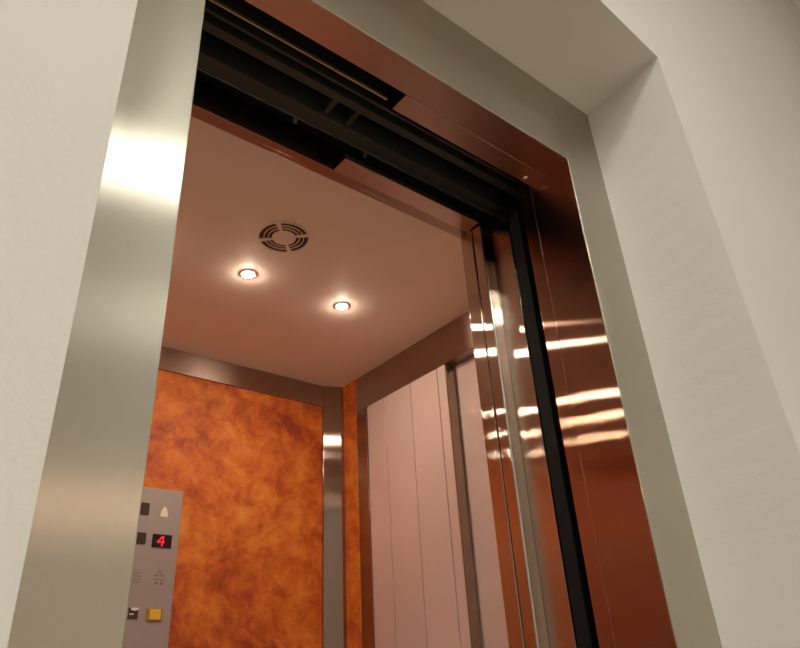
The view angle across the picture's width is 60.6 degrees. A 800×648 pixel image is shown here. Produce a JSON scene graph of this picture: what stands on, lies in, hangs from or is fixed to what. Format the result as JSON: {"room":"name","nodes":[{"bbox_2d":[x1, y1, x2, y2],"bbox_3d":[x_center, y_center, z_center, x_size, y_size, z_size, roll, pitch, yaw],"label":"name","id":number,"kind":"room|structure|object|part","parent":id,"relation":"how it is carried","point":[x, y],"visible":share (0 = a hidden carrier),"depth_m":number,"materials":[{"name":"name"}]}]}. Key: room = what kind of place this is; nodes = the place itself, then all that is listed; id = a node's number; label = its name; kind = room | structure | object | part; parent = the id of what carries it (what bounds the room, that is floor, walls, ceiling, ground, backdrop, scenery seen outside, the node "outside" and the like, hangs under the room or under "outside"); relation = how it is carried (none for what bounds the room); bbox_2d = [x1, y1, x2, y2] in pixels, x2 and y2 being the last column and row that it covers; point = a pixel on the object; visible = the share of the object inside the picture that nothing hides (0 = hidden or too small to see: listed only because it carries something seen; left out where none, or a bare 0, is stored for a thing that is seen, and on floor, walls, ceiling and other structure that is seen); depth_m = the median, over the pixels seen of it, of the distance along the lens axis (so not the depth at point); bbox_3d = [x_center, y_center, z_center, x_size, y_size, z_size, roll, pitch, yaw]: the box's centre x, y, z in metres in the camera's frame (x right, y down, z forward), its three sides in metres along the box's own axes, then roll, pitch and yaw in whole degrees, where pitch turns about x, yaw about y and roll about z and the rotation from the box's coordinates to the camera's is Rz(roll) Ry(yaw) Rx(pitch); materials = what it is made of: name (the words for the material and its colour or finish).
{"room":"elevator lobby","nodes":[
{"label":"elevator lobby","id":0,"kind":"room"},
{"bbox_2d":[0,0,137,647],"bbox_3d":[-1.243,-1.638,0.638,2.258,5.600,0.368,19,-36,-34],"label":"wall","id":1,"kind":"structure","parent":0,"point":[62,62],"depth_m":0.46,"materials":[{"name":"white paint"}]},
{"bbox_2d":[143,369,321,647],"bbox_3d":[-0.783,1.062,2.050,1.596,2.182,0.030,19,-36,-34],"label":"wall","id":2,"kind":"structure","parent":0,"point":[246,465],"depth_m":2.46,"materials":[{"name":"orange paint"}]},
{"bbox_2d":[123,487,182,647],"bbox_3d":[-0.818,0.892,2.085,0.247,0.797,0.017,19,-36,-34],"label":"control panel","id":3,"kind":"object","parent":2,"relation":"attached to","point":[148,619],"visible":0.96,"depth_m":2.18,"materials":[{"name":"grey metal"}]},
{"bbox_2d":[127,608,138,618],"bbox_3d":[-0.815,0.883,2.089,0.030,0.032,0.006,19,-36,-34],"label":"switch","id":4,"kind":"object","parent":3,"relation":"attached to","point":[132,613],"depth_m":2.09,"materials":[{"name":"black plastic"}]},
{"bbox_2d":[158,346,322,406],"bbox_3d":[-0.878,0.123,2.503,1.425,0.092,0.008,19,-36,-34],"label":"cornice band","id":5,"kind":"object","parent":2,"relation":"attached to","point":[171,360],"visible":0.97,"depth_m":2.67,"materials":[{"name":"metal"}]},
{"bbox_2d":[161,116,468,386],"bbox_3d":[-0.460,-0.143,2.181,1.576,0.018,1.234,19,-36,-34],"label":"ceiling","id":6,"kind":"structure","parent":0,"point":[401,276],"depth_m":2.15,"materials":[{"name":"paint"}]},
{"bbox_2d":[239,269,256,278],"bbox_3d":[-0.473,-0.153,2.134,0.054,0.008,0.054,19,-36,-34],"label":"recessed light","id":7,"kind":"object","parent":6,"relation":"in","point":[247,273],"visible":1,"depth_m":2.13,"materials":[{"name":"glass"}]},
{"bbox_2d":[257,221,309,252],"bbox_3d":[-0.336,-0.250,1.977,0.150,0.004,0.150,19,-36,-34],"label":"ceiling vent","id":8,"kind":"object","parent":6,"relation":"in","point":[280,236],"visible":1,"depth_m":1.97,"materials":[{"name":"metal"}]},
{"bbox_2d":[191,77,491,237],"bbox_3d":[-0.178,-0.410,1.619,1.242,0.084,0.086,19,-36,-34],"label":"lintel","id":9,"kind":"object","parent":6,"relation":"attached to","point":[212,105],"visible":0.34,"depth_m":1.61,"materials":[{"name":"metal"}]},
{"bbox_3d":[0.026,-0.324,1.728,0.432,0.016,0.049,19,-36,-34],"label":"plate","id":10,"kind":"part","parent":9,"relation":"part of","materials":[{"name":"metal"}]},
{"bbox_2d":[334,302,349,309],"bbox_3d":[-0.198,-0.058,2.337,0.054,0.008,0.054,19,-36,-34],"label":"recessed light","id":11,"kind":"object","parent":6,"relation":"in","point":[340,305],"visible":1,"depth_m":2.33,"materials":[{"name":"beige glass"}]},
{"bbox_2d":[196,29,501,222],"bbox_3d":[-0.510,-0.631,1.537,2.050,0.218,0.108,19,-36,-34],"label":"trim","id":12,"kind":"structure","parent":6,"relation":"on","point":[200,74],"depth_m":1.69,"materials":[{"name":"black paint"}]},
{"bbox_2d":[343,380,361,647],"bbox_3d":[-0.140,1.227,2.421,0.075,2.182,0.137,19,-36,-34],"label":"wall","id":13,"kind":"structure","parent":0,"point":[352,532],"depth_m":2.63,"materials":[{"name":"orange paint"}]},
{"bbox_2d":[356,311,474,647],"bbox_3d":[0.238,0.980,2.014,0.080,2.182,1.078,19,-36,-34],"label":"door frame","id":14,"kind":"structure","parent":13,"relation":"attached to","point":[451,344],"depth_m":2.56,"materials":[{"name":"metal"}]},
{"bbox_3d":[-0.073,1.248,2.317,0.077,2.037,0.068,19,-36,-34],"label":"trim","id":15,"kind":"part","parent":14,"relation":"part of","materials":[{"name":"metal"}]},
{"bbox_2d":[367,356,508,647],"bbox_3d":[0.260,1.023,1.957,0.067,2.024,1.008,19,-36,-34],"label":"sliding door","id":16,"kind":"structure","parent":13,"relation":"in","point":[437,577],"depth_m":2.30,"materials":[{"name":"paint"}]},
{"bbox_3d":[0.412,0.942,1.825,0.021,2.024,0.577,19,-36,-34],"label":"door","id":17,"kind":"part","parent":16,"relation":"part of","materials":[{"name":"paint"}]},
{"bbox_2d":[502,169,552,201],"bbox_3d":[0.415,0.491,1.391,0.180,2.420,0.319,19,-36,-34],"label":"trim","id":18,"kind":"structure","parent":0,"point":[510,195],"depth_m":2.03,"materials":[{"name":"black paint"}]},
{"bbox_2d":[422,0,799,199],"bbox_3d":[1.649,-1.648,3.362,5.346,3.273,0.315,19,-36,-34],"label":"wall","id":19,"kind":"structure","parent":0,"point":[740,58],"depth_m":1.85,"materials":[{"name":"white paint"}]},
{"bbox_2d":[587,57,799,647],"bbox_3d":[2.240,0.969,2.368,4.170,2.327,0.256,19,-36,-34],"label":"wall","id":20,"kind":"structure","parent":0,"point":[709,236],"depth_m":1.41,"materials":[{"name":"white paint"}]},
{"bbox_2d":[202,0,523,199],"bbox_3d":[-0.374,-0.637,1.361,1.960,0.150,0.122,19,-36,-34],"label":"door track","id":21,"kind":"object","parent":20,"relation":"attached to","point":[238,23],"visible":0.46,"depth_m":1.45,"materials":[{"name":"black metal"}]},
{"bbox_3d":[-0.564,-0.677,1.121,1.370,0.008,0.004,19,-36,-34],"label":"guide rail","id":22,"kind":"part","parent":21,"relation":"part of","materials":[{"name":"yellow metal"}]},
{"bbox_2d":[197,32,522,218],"bbox_3d":[-0.424,-0.559,1.394,1.960,0.071,0.049,19,-36,-34],"label":"door track","id":23,"kind":"object","parent":21,"relation":"attached to","point":[216,59],"visible":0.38,"depth_m":1.59,"materials":[{"name":"grey metal"}]},
{"bbox_2d":[7,0,721,647],"bbox_3d":[0.049,0.339,0.977,1.184,2.327,0.156,19,-36,-34],"label":"door frame","id":24,"kind":"structure","parent":20,"relation":"attached to","point":[647,583],"depth_m":1.23,"materials":[{"name":"metal"}]},
{"bbox_2d":[790,0,799,13],"bbox_3d":[2.857,-4.824,1.171,7.800,0.050,7.334,19,-36,-34],"label":"ceiling","id":25,"kind":"structure","parent":0,"point":[796,3],"depth_m":5.37,"materials":[{"name":"paint"}]},
{"bbox_3d":[-0.291,1.756,1.047,1.596,0.050,1.423,19,-36,-34],"label":"floor","id":26,"kind":"structure","parent":0,"visible":0},
{"bbox_2d":[322,386,346,647],"bbox_3d":[-0.230,1.226,2.409,0.080,2.182,0.044,19,-36,-34],"label":"trim","id":27,"kind":"structure","parent":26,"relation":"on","point":[334,607],"depth_m":2.65,"materials":[{"name":"metal"}]},
{"bbox_2d":[461,208,599,647],"bbox_3d":[0.307,0.652,1.337,0.075,2.097,0.180,19,-36,-34],"label":"elevator door","id":28,"kind":"structure","parent":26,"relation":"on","point":[547,598],"depth_m":1.52,"materials":[{"name":"metal"}]}
]}

